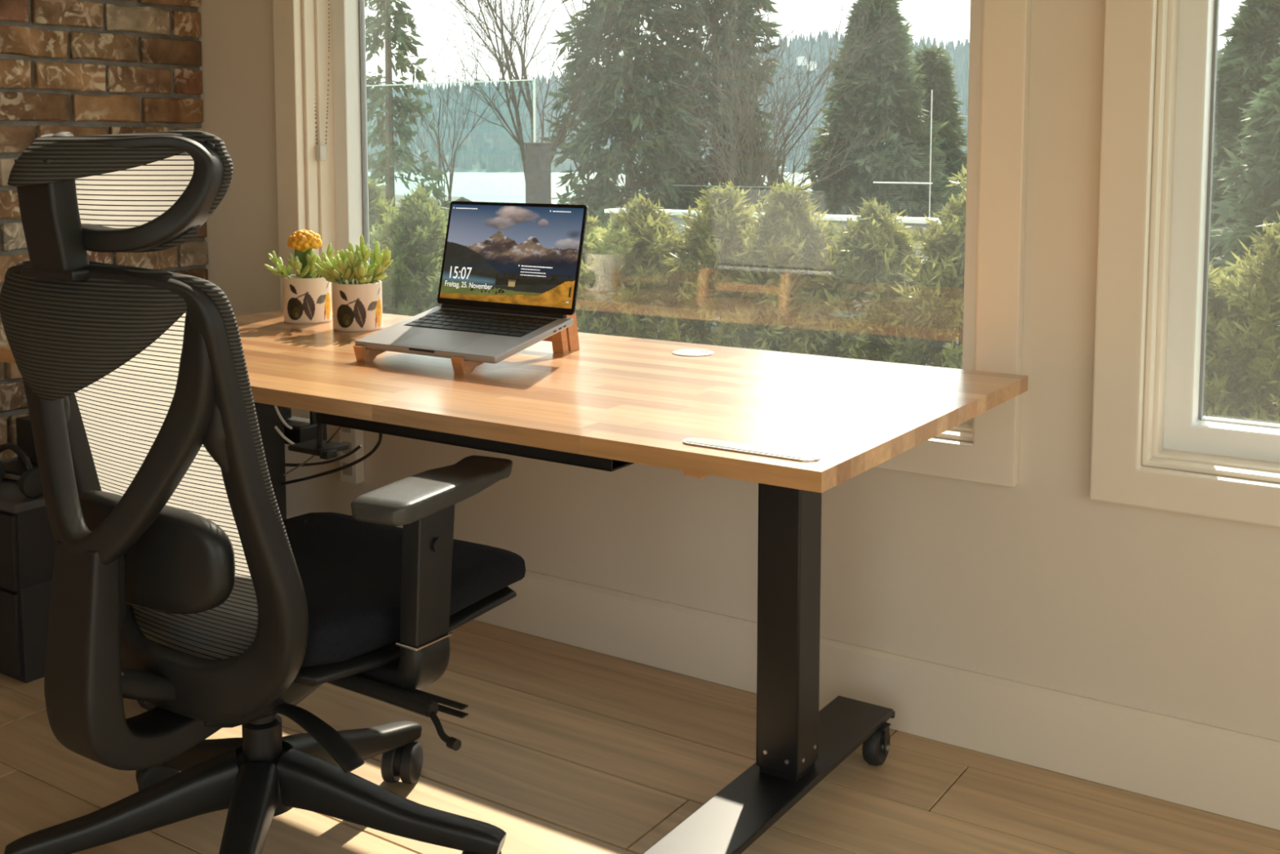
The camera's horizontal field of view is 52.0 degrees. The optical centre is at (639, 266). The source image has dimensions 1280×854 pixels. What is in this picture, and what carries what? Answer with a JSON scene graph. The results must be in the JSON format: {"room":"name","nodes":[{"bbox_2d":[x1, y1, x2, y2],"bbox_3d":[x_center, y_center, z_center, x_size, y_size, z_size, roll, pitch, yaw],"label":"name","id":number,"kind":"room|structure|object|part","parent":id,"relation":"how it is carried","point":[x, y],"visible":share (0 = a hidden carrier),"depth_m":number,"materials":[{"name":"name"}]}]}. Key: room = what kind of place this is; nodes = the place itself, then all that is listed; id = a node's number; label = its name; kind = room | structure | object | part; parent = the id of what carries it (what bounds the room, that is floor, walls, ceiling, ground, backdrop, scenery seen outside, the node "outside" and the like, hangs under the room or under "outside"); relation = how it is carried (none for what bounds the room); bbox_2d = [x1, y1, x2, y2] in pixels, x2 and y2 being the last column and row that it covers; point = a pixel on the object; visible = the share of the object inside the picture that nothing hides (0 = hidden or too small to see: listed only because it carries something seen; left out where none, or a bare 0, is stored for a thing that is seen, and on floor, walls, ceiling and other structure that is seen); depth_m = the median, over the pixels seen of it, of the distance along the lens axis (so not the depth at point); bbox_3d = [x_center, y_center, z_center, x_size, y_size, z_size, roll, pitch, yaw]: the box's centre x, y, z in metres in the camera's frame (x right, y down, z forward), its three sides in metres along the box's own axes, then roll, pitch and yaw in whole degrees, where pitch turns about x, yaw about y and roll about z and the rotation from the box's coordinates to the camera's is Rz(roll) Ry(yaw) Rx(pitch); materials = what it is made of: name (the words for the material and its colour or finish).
{"room":"home office","nodes":[
{"label":"home office","id":0,"kind":"room"},
{"bbox_2d":[0,0,208,460],"bbox_3d":[-2.462,-0.442,1.824,0.223,2.900,4.300,3,6,34],"label":"wall","id":1,"kind":"structure","parent":0,"point":[78,68],"depth_m":3.27,"materials":[{"name":"brick"}]},
{"bbox_2d":[0,619,1279,853],"bbox_3d":[-0.437,1.134,0.612,5.090,0.120,4.700,3,6,34],"label":"floor","id":2,"kind":"structure","parent":0,"point":[565,748],"depth_m":2.34,"materials":[{"name":"brown wood"}]},
{"bbox_2d":[0,457,56,683],"bbox_3d":[-1.301,0.655,3.090,0.404,0.386,0.587,3,6,34],"label":"base cabinet","id":3,"kind":"object","parent":2,"relation":"on","point":[28,544],"visible":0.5,"depth_m":2.77,"materials":[{"name":"laminate"}]},
{"bbox_3d":[-1.462,0.590,2.846,0.380,0.160,0.014,3,6,34],"label":"drawer","id":4,"kind":"part","parent":3,"relation":"part of","materials":[{"name":"black laminate"}]},
{"bbox_3d":[-1.462,0.767,2.862,0.380,0.180,0.014,3,6,34],"label":"drawer","id":5,"kind":"part","parent":3,"relation":"part of","materials":[{"name":"black laminate"}]},
{"bbox_2d":[2,459,38,479],"bbox_3d":[-1.298,0.459,2.974,0.282,0.024,0.202,3,6,28],"label":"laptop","id":6,"kind":"object","parent":3,"relation":"on","point":[15,468],"visible":0.02,"depth_m":2.93,"materials":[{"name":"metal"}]},
{"bbox_2d":[15,415,37,464],"bbox_3d":[-1.339,0.395,2.995,0.152,0.100,0.090,3,6,34],"label":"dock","id":7,"kind":"object","parent":6,"relation":"on","point":[24,437],"visible":0.19,"depth_m":2.98,"materials":[{"name":"black plastic"}]},
{"bbox_2d":[0,442,43,497],"bbox_3d":[-1.351,0.432,2.819,0.192,0.106,0.062,3,6,34],"label":"headphones","id":8,"kind":"object","parent":3,"relation":"on","point":[29,485],"visible":0.92,"depth_m":2.77,"materials":[{"name":"black plastic"}]},
{"bbox_2d":[0,461,5,481],"bbox_3d":[-1.420,0.450,2.867,0.026,0.062,0.062,3,6,34],"label":"ear cup","id":9,"kind":"object","parent":8,"relation":"on","point":[2,470],"depth_m":2.88,"materials":[{"name":"black plastic"}]},
{"bbox_2d":[17,468,43,497],"bbox_3d":[-1.282,0.458,2.775,0.026,0.062,0.062,3,6,34],"label":"ear cup","id":10,"kind":"object","parent":8,"relation":"on","point":[29,485],"depth_m":2.76,"materials":[{"name":"black plastic"}]},
{"bbox_3d":[-1.137,0.754,2.993,0.006,0.205,0.573,3,6,34],"label":"panel","id":11,"kind":"part","parent":3,"relation":"part of","materials":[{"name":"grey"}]},
{"bbox_2d":[0,130,525,853],"bbox_3d":[-0.566,0.368,2.043,0.778,1.146,0.804,-1,5,-7],"label":"office chair","id":12,"kind":"object","parent":2,"relation":"on","point":[181,586],"visible":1,"depth_m":1.81,"materials":[{"name":"black plastic"}]},
{"bbox_3d":[-0.764,-0.062,1.708,0.078,0.159,0.060,3,6,34],"label":"headrest post","id":13,"kind":"part","parent":12,"relation":"part of","materials":[{"name":"black plastic"}]},
{"bbox_3d":[-0.751,0.086,1.740,0.416,0.172,0.095,3,6,34],"label":"panel","id":14,"kind":"part","parent":12,"relation":"part of","materials":[{"name":"fabric"}]},
{"bbox_3d":[-0.745,-0.142,1.728,0.324,0.068,0.176,3,6,34],"label":"headrest panel","id":15,"kind":"part","parent":12,"relation":"part of","materials":[{"name":"fabric"}]},
{"bbox_3d":[-0.776,0.820,1.986,0.338,0.119,0.062,-2,6,-19],"label":"leg","id":16,"kind":"part","parent":12,"relation":"part of","materials":[{"name":"black plastic"}]},
{"bbox_3d":[-0.724,-0.100,1.764,0.373,0.151,0.148,3,6,34],"label":"headrest frame","id":17,"kind":"part","parent":12,"relation":"part of","materials":[{"name":"black plastic"}]},
{"bbox_3d":[-0.705,0.316,1.831,0.478,0.656,0.205,3,6,34],"label":"frame","id":18,"kind":"part","parent":12,"relation":"part of","materials":[{"name":"black plastic"}]},
{"bbox_3d":[-0.737,0.801,2.183,0.338,0.119,0.062,5,7,41],"label":"leg","id":19,"kind":"part","parent":12,"relation":"part of","materials":[{"name":"black plastic"}]},
{"bbox_3d":[-0.570,0.832,1.851,0.062,0.119,0.343,0,5,-5],"label":"leg","id":20,"kind":"part","parent":12,"relation":"part of","materials":[{"name":"black plastic"}]},
{"bbox_3d":[-0.486,0.689,1.935,0.188,0.061,0.037,3,6,34],"label":"height lever","id":21,"kind":"part","parent":12,"relation":"part of","materials":[{"name":"black plastic"}]},
{"bbox_3d":[-0.489,0.798,2.217,0.062,0.119,0.328,3,6,31],"label":"leg","id":22,"kind":"part","parent":12,"relation":"part of","materials":[{"name":"black plastic"}]},
{"bbox_3d":[-0.400,0.605,1.894,0.265,0.027,0.024,3,6,34],"label":"tilt lever","id":23,"kind":"part","parent":12,"relation":"part of","materials":[{"name":"black plastic"}]},
{"bbox_3d":[-0.382,0.818,2.005,0.363,0.119,0.062,1,5,13],"label":"leg","id":24,"kind":"part","parent":12,"relation":"part of","materials":[{"name":"black plastic"}]},
{"bbox_2d":[393,745,404,776],"bbox_3d":[-0.423,0.877,2.336,0.040,0.057,0.057,1,5,9],"label":"hood","id":25,"kind":"object","parent":12,"relation":"attached to","point":[398,751],"depth_m":2.31,"materials":[{"name":"black plastic"}]},
{"bbox_2d":[282,511,525,667],"bbox_3d":[-0.513,0.508,2.137,0.516,0.090,0.488,3,6,34],"label":"seat cushion","id":26,"kind":"object","parent":12,"relation":"on","point":[349,569],"depth_m":2.05,"materials":[{"name":"fabric"}]},
{"bbox_3d":[-0.306,0.434,1.890,0.036,0.202,0.087,3,6,34],"label":"arm post","id":27,"kind":"part","parent":12,"relation":"part of","materials":[{"name":"black plastic"}]},
{"bbox_3d":[-0.275,0.629,1.798,0.014,0.030,0.083,-4,6,-34],"label":"tension rod","id":28,"kind":"part","parent":12,"relation":"part of","materials":[{"name":"black plastic"}]},
{"bbox_3d":[-0.251,0.642,1.767,0.014,0.015,0.015,5,7,42],"label":"rod knob","id":29,"kind":"part","parent":12,"relation":"part of","materials":[{"name":"black plastic"}]},
{"bbox_2d":[0,308,1027,853],"bbox_3d":[-0.299,0.537,2.452,1.787,0.736,0.808,3,6,34],"label":"desk","id":30,"kind":"object","parent":2,"relation":"on","point":[797,426],"visible":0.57,"depth_m":2.13,"materials":[{"name":"brown wood"}]},
{"bbox_2d":[274,405,292,429],"bbox_3d":[-0.778,0.331,2.870,0.012,0.068,0.074,1,5,12],"label":"cable","id":31,"kind":"object","parent":30,"relation":"hanging from","point":[283,421],"visible":0.99,"depth_m":2.85,"materials":[{"name":"white plastic"}]},
{"bbox_2d":[274,425,295,444],"bbox_3d":[-0.759,0.380,2.913,0.038,0.083,0.155,1,5,11],"label":"cable","id":32,"kind":"object","parent":30,"relation":"attached to","point":[276,428],"visible":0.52,"depth_m":2.84,"materials":[{"name":"white plastic"}]},
{"bbox_2d":[263,229,338,324],"bbox_3d":[-0.758,0.021,2.951,0.174,0.208,0.129,3,6,34],"label":"potted cactus","id":33,"kind":"object","parent":30,"relation":"on","point":[307,295],"visible":0.89,"depth_m":2.92,"materials":[{"name":"white ceramic"}]},
{"bbox_3d":[-0.753,-0.007,2.957,0.039,0.084,0.042,3,6,34],"label":"cactus stem","id":34,"kind":"part","parent":33,"relation":"part of","materials":[{"name":"green plant"}]},
{"bbox_3d":[-0.756,-0.057,2.954,0.076,0.055,0.076,3,6,34],"label":"cactus crown","id":35,"kind":"part","parent":33,"relation":"part of","materials":[{"name":"plant"}]},
{"bbox_2d":[283,274,332,324],"bbox_3d":[-0.751,0.073,2.963,0.105,0.102,0.105,2,6,20],"label":"pot","id":36,"kind":"object","parent":33,"relation":"attached to","point":[307,298],"depth_m":2.92,"materials":[{"name":"white ceramic"}]},
{"bbox_2d":[284,406,327,444],"bbox_3d":[-0.774,0.273,2.956,0.110,0.243,0.080,3,6,34],"label":"power adapter","id":37,"kind":"object","parent":30,"relation":"hanging from","point":[304,429],"visible":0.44,"depth_m":2.93,"materials":[{"name":"black plastic"}]},
{"bbox_2d":[283,426,342,475],"bbox_3d":[-0.693,0.392,2.808,0.021,0.158,0.254,-5,7,-45],"label":"cable","id":38,"kind":"object","parent":30,"relation":"attached to","point":[340,428],"visible":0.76,"depth_m":2.85,"materials":[{"name":"grey plastic"}]},
{"bbox_2d":[288,422,348,459],"bbox_3d":[-0.673,0.282,2.756,0.113,0.225,0.080,3,6,34],"label":"holder","id":39,"kind":"object","parent":30,"relation":"hanging from","point":[317,446],"visible":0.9,"depth_m":2.74,"materials":[{"name":"black metal"}]},
{"bbox_2d":[288,438,348,456],"bbox_3d":[-0.679,0.381,2.769,0.100,0.012,0.080,3,6,34],"label":"tray","id":40,"kind":"object","parent":39,"relation":"on","point":[313,446],"depth_m":2.75,"materials":[{"name":"black metal"}]},
{"bbox_3d":[-0.663,0.275,2.724,0.026,0.205,0.012,3,6,34],"label":"rod","id":41,"kind":"part","parent":39,"relation":"part of","materials":[{"name":"black metal"}]},
{"bbox_2d":[284,444,361,466],"bbox_3d":[-0.705,0.414,2.879,0.205,0.059,0.011,1,5,13],"label":"cable","id":42,"kind":"object","parent":30,"relation":"hanging from","point":[358,446],"visible":0.96,"depth_m":2.87,"materials":[{"name":"black rubber"}]},
{"bbox_2d":[281,432,382,484],"bbox_3d":[-0.649,0.403,2.751,0.028,0.200,0.439,-5,7,-43],"label":"cable","id":43,"kind":"object","parent":30,"relation":"hanging from","point":[380,435],"visible":0.91,"depth_m":2.74,"materials":[{"name":"black rubber"}]},
{"bbox_2d":[313,235,392,332],"bbox_3d":[-0.615,0.033,2.827,0.172,0.205,0.121,4,6,36],"label":"potted succulent","id":44,"kind":"object","parent":30,"relation":"on","point":[357,304],"visible":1,"depth_m":2.79,"materials":[{"name":"green plant"}]},
{"bbox_2d":[332,280,382,332],"bbox_3d":[-0.611,0.084,2.839,0.105,0.102,0.105,2,6,20],"label":"pot","id":45,"kind":"object","parent":44,"relation":"attached to","point":[357,304],"depth_m":2.79,"materials":[{"name":"white ceramic"}]},
{"bbox_3d":[-0.564,0.017,2.810,0.048,0.065,0.010,3,6,34],"label":"stem","id":46,"kind":"part","parent":44,"relation":"part of","materials":[{"name":"green plant"}]},
{"bbox_2d":[353,312,579,374],"bbox_3d":[-0.322,0.129,2.475,0.263,0.078,0.345,3,6,34],"label":"laptop stand","id":47,"kind":"object","parent":30,"relation":"on","point":[566,340],"visible":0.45,"depth_m":2.44,"materials":[{"name":"brown wood"}]},
{"bbox_3d":[-0.429,0.124,2.529,0.022,0.079,0.318,3,6,34],"label":"rail","id":48,"kind":"part","parent":47,"relation":"part of","materials":[{"name":"brown wood"}]},
{"bbox_2d":[355,200,587,363],"bbox_3d":[-0.310,0.018,2.424,0.336,0.261,0.275,3,6,34],"label":"laptop","id":49,"kind":"object","parent":47,"relation":"on","point":[509,277],"visible":1,"depth_m":2.47,"materials":[{"name":"silver metal"}]},
{"bbox_2d":[453,207,570,276],"bbox_3d":[-0.257,-0.048,2.521,0.290,0.126,0.003,3,-7,34],"label":"print","id":50,"kind":"object","parent":49,"relation":"attached to","point":[453,207],"depth_m":2.47},
{"bbox_3d":[-0.231,0.136,2.397,0.022,0.079,0.318,3,6,34],"label":"rail","id":51,"kind":"part","parent":47,"relation":"part of","materials":[{"name":"brown wood"}]},
{"bbox_3d":[-0.155,0.133,2.511,0.025,0.065,0.030,3,6,34],"label":"leg","id":52,"kind":"part","parent":47,"relation":"part of","materials":[{"name":"brown wood"}]},
{"bbox_3d":[-0.139,0.126,2.535,0.025,0.074,0.041,3,6,34],"label":"leg","id":53,"kind":"part","parent":47,"relation":"part of","materials":[{"name":"brown wood"}]},
{"bbox_2d":[315,412,635,471],"bbox_3d":[-0.290,0.256,2.183,0.640,0.070,0.070,3,6,34],"label":"cable tray","id":54,"kind":"object","parent":30,"relation":"on","point":[553,455],"depth_m":2.13,"materials":[{"name":"black metal"}]},
{"bbox_2d":[684,471,709,478],"bbox_3d":[0.084,0.268,1.733,0.029,0.011,0.053,3,6,34],"label":"switch","id":55,"kind":"object","parent":30,"relation":"attached to","point":[686,473],"depth_m":1.71,"materials":[{"name":"brown wood"}]},
{"bbox_3d":[0.142,0.237,1.704,0.190,0.004,0.029,3,6,34],"label":"inlay panel","id":56,"kind":"part","parent":30,"relation":"part of","materials":[{"name":"grey plastic"}]},
{"bbox_2d":[759,762,814,782],"bbox_3d":[0.247,0.835,2.198,0.068,0.012,0.070,3,6,34],"label":"screws","id":57,"kind":"object","parent":30,"relation":"attached to","point":[775,771],"depth_m":2.16,"materials":[{"name":"silver metal"}]},
{"bbox_2d":[197,0,1279,740],"bbox_3d":[0.811,-0.489,2.344,5.090,2.900,0.200,3,6,34],"label":"wall","id":58,"kind":"structure","parent":0,"point":[1037,581],"depth_m":2.42,"materials":[{"name":"paint"}]},
{"bbox_2d":[338,426,364,484],"bbox_3d":[-0.731,0.426,3.318,0.060,0.240,0.032,3,6,34],"label":"wall outlet","id":59,"kind":"object","parent":58,"relation":"attached to","point":[354,473],"visible":0.55,"depth_m":3.31,"materials":[{"name":"white plastic"}]},
{"bbox_2d":[342,426,351,432],"bbox_3d":[-0.739,0.402,3.304,0.032,0.030,0.002,3,6,34],"label":"socket","id":60,"kind":"object","parent":59,"relation":"attached to","point":[344,429],"depth_m":3.31,"materials":[{"name":"beige plastic"}]},
{"bbox_2d":[342,440,351,453],"bbox_3d":[-0.739,0.457,3.309,0.032,0.030,0.002,3,6,34],"label":"socket","id":61,"kind":"object","parent":59,"relation":"attached to","point":[349,442],"depth_m":3.31,"materials":[{"name":"beige plastic"}]},
{"bbox_2d":[342,462,352,475],"bbox_3d":[-0.739,0.512,3.314,0.032,0.030,0.002,3,6,34],"label":"socket","id":62,"kind":"object","parent":59,"relation":"attached to","point":[348,471],"depth_m":3.31,"materials":[{"name":"beige plastic"}]},
{"bbox_2d":[272,0,1031,486],"bbox_3d":[-0.081,-0.716,2.880,1.939,2.125,0.186,3,6,34],"label":"window","id":63,"kind":"structure","parent":58,"relation":"in","point":[337,210],"depth_m":2.47,"materials":[{"name":"paint"}]},
{"bbox_2d":[314,0,329,160],"bbox_3d":[-0.819,-0.982,3.317,0.047,1.425,0.055,3,6,34],"label":"chain","id":64,"kind":"object","parent":63,"relation":"hanging from","point":[320,150],"visible":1,"depth_m":3.37,"materials":[{"name":"silver metal"}]},
{"bbox_2d":[286,515,1279,830],"bbox_3d":[0.759,0.840,2.369,4.670,0.145,0.016,3,6,34],"label":"baseboard","id":65,"kind":"structure","parent":58,"relation":"attached to","point":[1220,771],"depth_m":2.46,"materials":[{"name":"paint"}]},
{"bbox_2d":[1089,0,1279,527],"bbox_3d":[1.427,-0.623,1.879,1.422,2.128,0.186,3,6,34],"label":"window","id":66,"kind":"structure","parent":58,"relation":"in","point":[1177,435],"depth_m":2.24,"materials":[{"name":"paint"}]},
{"bbox_3d":[1.458,-0.621,1.925,1.240,1.958,0.075,3,6,34],"label":"frame","id":67,"kind":"part","parent":66,"relation":"part of","materials":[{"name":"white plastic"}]},
{"bbox_3d":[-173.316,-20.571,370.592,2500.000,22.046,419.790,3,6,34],"label":"ground","id":68,"kind":"structure","parent":0,"visible":0},
{"bbox_2d":[368,176,415,314],"bbox_3d":[-1.730,0.478,8.383,1.125,2.128,1.157,0,5,2],"label":"shrub","id":69,"kind":"object","parent":68,"relation":"on","point":[377,205],"visible":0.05,"depth_m":8.22,"materials":[{"name":"green plant"}]},
{"bbox_2d":[364,0,451,212],"bbox_3d":[-4.047,-3.039,21.137,2.218,9.718,2.319,0,5,4],"label":"conifer","id":70,"kind":"object","parent":68,"relation":"on","point":[392,153],"visible":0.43,"depth_m":20.83,"materials":[{"name":"green plant"}]},
{"bbox_2d":[368,179,448,315],"bbox_3d":[-1.354,0.494,7.965,1.097,2.051,1.080,0,5,-2],"label":"shrub","id":71,"kind":"object","parent":68,"relation":"on","point":[422,225],"visible":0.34,"depth_m":7.77,"materials":[{"name":"green plant"}]},
{"bbox_3d":[-1.344,0.676,7.991,0.055,1.573,0.055,-3,6,-34],"label":"stem","id":72,"kind":"part","parent":71,"relation":"part of","materials":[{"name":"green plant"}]},
{"bbox_2d":[378,185,472,276],"bbox_3d":[-6.789,-0.122,36.313,5.000,4.245,3.800,3,6,34],"label":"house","id":73,"kind":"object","parent":68,"relation":"on","point":[397,197],"visible":0.1,"depth_m":34.92,"materials":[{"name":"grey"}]},
{"bbox_2d":[367,0,554,228],"bbox_3d":[-3.267,-2.441,24.715,3.338,7.337,4.606,-2,5,-17],"label":"bare tree","id":74,"kind":"object","parent":68,"relation":"on","point":[440,159],"visible":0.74,"depth_m":24.41,"materials":[{"name":"plant"}]},
{"bbox_2d":[419,258,580,332],"bbox_3d":[-0.875,0.612,7.714,1.113,1.967,1.110,3,6,34],"label":"shrub","id":75,"kind":"object","parent":68,"relation":"on","point":[436,279],"visible":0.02,"depth_m":7.47,"materials":[{"name":"green plant"}]},
{"bbox_2d":[524,142,551,204],"bbox_3d":[-0.498,0.511,6.510,0.099,2.243,0.099,3,6,34],"label":"post","id":76,"kind":"object","parent":68,"relation":"on","point":[537,155],"visible":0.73,"depth_m":6.39,"materials":[{"name":"grey concrete"}]},
{"bbox_2d":[366,79,536,142],"bbox_3d":[-1.671,0.064,7.255,2.820,2.100,0.040,3,6,34],"label":"guard","id":77,"kind":"object","parent":76,"relation":"attached to","point":[533,80],"visible":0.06,"depth_m":6.47,"materials":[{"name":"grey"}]},
{"bbox_2d":[408,0,787,217],"bbox_3d":[-1.415,-4.528,25.521,8.359,11.661,7.005,-1,5,-16],"label":"bare tree","id":78,"kind":"object","parent":68,"relation":"on","point":[560,134],"visible":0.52,"depth_m":25.00,"materials":[{"name":"plant"}]},
{"bbox_2d":[557,201,648,337],"bbox_3d":[-0.351,0.584,7.479,1.135,1.909,1.134,3,6,34],"label":"shrub","id":79,"kind":"object","parent":68,"relation":"on","point":[590,238],"visible":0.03,"depth_m":7.22,"materials":[{"name":"green plant"}]},
{"bbox_2d":[537,0,716,325],"bbox_3d":[-0.243,-4.265,25.495,4.357,12.366,3.801,3,6,34],"label":"conifer","id":80,"kind":"object","parent":68,"relation":"on","point":[635,113],"visible":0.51,"depth_m":25.04,"materials":[{"name":"green plant"}]},
{"bbox_2d":[575,191,719,342],"bbox_3d":[0.011,0.609,7.158,1.159,2.028,1.284,3,6,34],"label":"shrub","id":81,"kind":"object","parent":68,"relation":"on","point":[641,235],"visible":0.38,"depth_m":6.93,"materials":[{"name":"green plant"}]},
{"bbox_3d":[0.013,0.758,7.183,0.055,1.557,0.055,-3,6,-34],"label":"stem","id":82,"kind":"part","parent":81,"relation":"part of","materials":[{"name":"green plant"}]},
{"bbox_2d":[642,0,786,210],"bbox_3d":[1.532,-3.934,26.822,3.780,11.678,3.553,5,7,43],"label":"conifer","id":83,"kind":"object","parent":68,"relation":"on","point":[748,10],"visible":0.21,"depth_m":26.23,"materials":[{"name":"green plant"}]},
{"bbox_2d":[626,181,806,351],"bbox_3d":[0.441,0.592,6.957,1.158,2.096,1.151,5,7,44],"label":"shrub","id":84,"kind":"object","parent":68,"relation":"on","point":[716,231],"visible":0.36,"depth_m":6.74,"materials":[{"name":"green plant"}]},
{"bbox_3d":[0.434,0.753,6.966,0.055,1.605,0.055,1,5,11],"label":"stem","id":85,"kind":"part","parent":84,"relation":"part of","materials":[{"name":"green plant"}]},
{"bbox_2d":[672,185,799,188],"bbox_3d":[0.574,0.494,8.023,0.916,1.965,0.040,3,6,34],"label":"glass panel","id":86,"kind":"object","parent":68,"relation":"on","point":[673,185],"visible":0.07,"depth_m":7.98,"materials":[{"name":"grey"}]},
{"bbox_2d":[661,0,891,211],"bbox_3d":[1.841,-2.003,20.646,3.788,6.921,4.966,-1,5,-12],"label":"bare tree","id":87,"kind":"object","parent":68,"relation":"on","point":[733,157],"visible":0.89,"depth_m":20.25,"materials":[{"name":"plant"}]},
{"bbox_2d":[604,208,958,366],"bbox_3d":[1.155,0.560,8.847,3.260,1.817,0.220,3,6,34],"label":"wall","id":88,"kind":"structure","parent":68,"relation":"on","point":[920,222],"depth_m":8.58,"materials":[{"name":"white"}]},
{"bbox_2d":[699,177,884,358],"bbox_3d":[0.773,0.628,6.680,1.086,2.158,1.072,1,5,15],"label":"shrub","id":89,"kind":"object","parent":68,"relation":"on","point":[788,234],"visible":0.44,"depth_m":6.45,"materials":[{"name":"green plant"}]},
{"bbox_3d":[0.762,0.767,6.683,0.055,1.629,0.055,-3,6,-34],"label":"stem","id":90,"kind":"part","parent":89,"relation":"part of","materials":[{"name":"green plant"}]},
{"bbox_2d":[666,0,940,212],"bbox_3d":[2.827,-2.258,23.575,4.944,7.476,4.190,0,5,-4],"label":"bare tree","id":91,"kind":"object","parent":68,"relation":"on","point":[770,178],"visible":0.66,"depth_m":23.07,"materials":[{"name":"plant"}]},
{"bbox_2d":[777,195,959,367],"bbox_3d":[1.143,0.636,6.426,1.156,1.983,1.215,5,7,41],"label":"shrub","id":92,"kind":"object","parent":68,"relation":"on","point":[863,246],"visible":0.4,"depth_m":6.24,"materials":[{"name":"green plant"}]},
{"bbox_2d":[796,0,960,217],"bbox_3d":[4.676,-1.883,26.104,5.053,7.607,4.878,2,6,20],"label":"conifer","id":93,"kind":"object","parent":68,"relation":"on","point":[903,158],"visible":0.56,"depth_m":25.43,"materials":[{"name":"green plant"}]},
{"bbox_2d":[873,89,932,217],"bbox_3d":[2.400,-0.187,12.049,0.570,2.838,0.016,3,6,34],"label":"pole","id":94,"kind":"object","parent":68,"relation":"on","point":[930,183],"visible":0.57,"depth_m":11.85,"materials":[{"name":"silver metal"}]},
{"bbox_2d":[859,163,966,368],"bbox_3d":[1.495,0.626,6.162,1.179,2.221,1.208,3,6,34],"label":"shrub","id":95,"kind":"object","parent":68,"relation":"on","point":[940,273],"visible":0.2,"depth_m":5.95,"materials":[{"name":"green plant"}]},
{"bbox_3d":[1.502,0.825,6.173,0.055,1.605,0.055,1,5,11],"label":"stem","id":96,"kind":"part","parent":95,"relation":"part of","materials":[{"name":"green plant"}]},
{"bbox_2d":[911,40,968,217],"bbox_3d":[6.140,-1.328,27.494,3.928,6.780,4.112,3,6,34],"label":"conifer","id":97,"kind":"object","parent":68,"relation":"on","point":[936,67],"visible":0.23,"depth_m":27.08,"materials":[{"name":"green plant"}]},
{"bbox_2d":[1203,211,1279,423],"bbox_3d":[2.629,0.796,5.354,1.166,2.082,1.226,3,6,34],"label":"shrub","id":98,"kind":"object","parent":68,"relation":"on","point":[1256,290],"visible":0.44,"depth_m":5.18,"materials":[{"name":"green plant"}]},
{"bbox_2d":[1203,251,1279,420],"bbox_3d":[2.237,0.792,5.588,1.217,2.108,1.191,3,6,34],"label":"shrub","id":99,"kind":"object","parent":68,"relation":"on","point":[1250,397],"visible":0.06,"depth_m":5.29,"materials":[{"name":"green plant"}]},
{"bbox_2d":[1208,0,1279,269],"bbox_3d":[9.775,-1.108,20.291,4.930,6.732,4.851,3,6,34],"label":"conifer","id":100,"kind":"object","parent":68,"relation":"on","point":[1255,32],"visible":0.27,"depth_m":19.88,"materials":[{"name":"green plant"}]},
{"bbox_2d":[1209,38,1279,382],"bbox_3d":[9.049,-0.744,17.201,4.019,5.868,3.950,3,6,34],"label":"conifer","id":101,"kind":"object","parent":68,"relation":"on","point":[1260,197],"visible":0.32,"depth_m":17.14,"materials":[{"name":"green plant"}]},
{"label":"outside","id":102,"kind":"structure","parent":0,"visible":0},
{"bbox_2d":[368,56,964,172],"bbox_3d":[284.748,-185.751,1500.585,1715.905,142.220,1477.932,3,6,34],"label":"hills","id":103,"kind":"structure","parent":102,"point":[476,168],"depth_m":1117.67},
{"bbox_2d":[366,27,1222,172],"bbox_3d":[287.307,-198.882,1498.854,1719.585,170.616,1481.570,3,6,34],"label":"forest","id":104,"kind":"object","parent":103,"relation":"on","point":[504,148],"visible":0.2,"depth_m":1265.87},
{"bbox_2d":[795,56,806,66],"bbox_3d":[131.536,-167.570,1070.222,7.400,7.200,6.000,3,6,34],"label":"house","id":105,"kind":"structure","parent":103,"relation":"on","point":[800,60],"depth_m":1068.31,"materials":[{"name":"grey"}]},
{"bbox_2d":[806,61,817,71],"bbox_3d":[139.511,-162.802,1065.316,7.400,7.200,6.000,3,6,34],"label":"house","id":106,"kind":"structure","parent":103,"relation":"on","point":[815,64],"depth_m":1063.11,"materials":[{"name":"grey"}]},
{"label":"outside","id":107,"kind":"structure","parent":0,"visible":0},
{"bbox_2d":[368,172,963,212],"bbox_3d":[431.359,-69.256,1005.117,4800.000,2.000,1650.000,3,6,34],"label":"water","id":108,"kind":"structure","parent":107,"point":[489,187],"depth_m":721.45,"materials":[{"name":"white liquid"}]}
]}

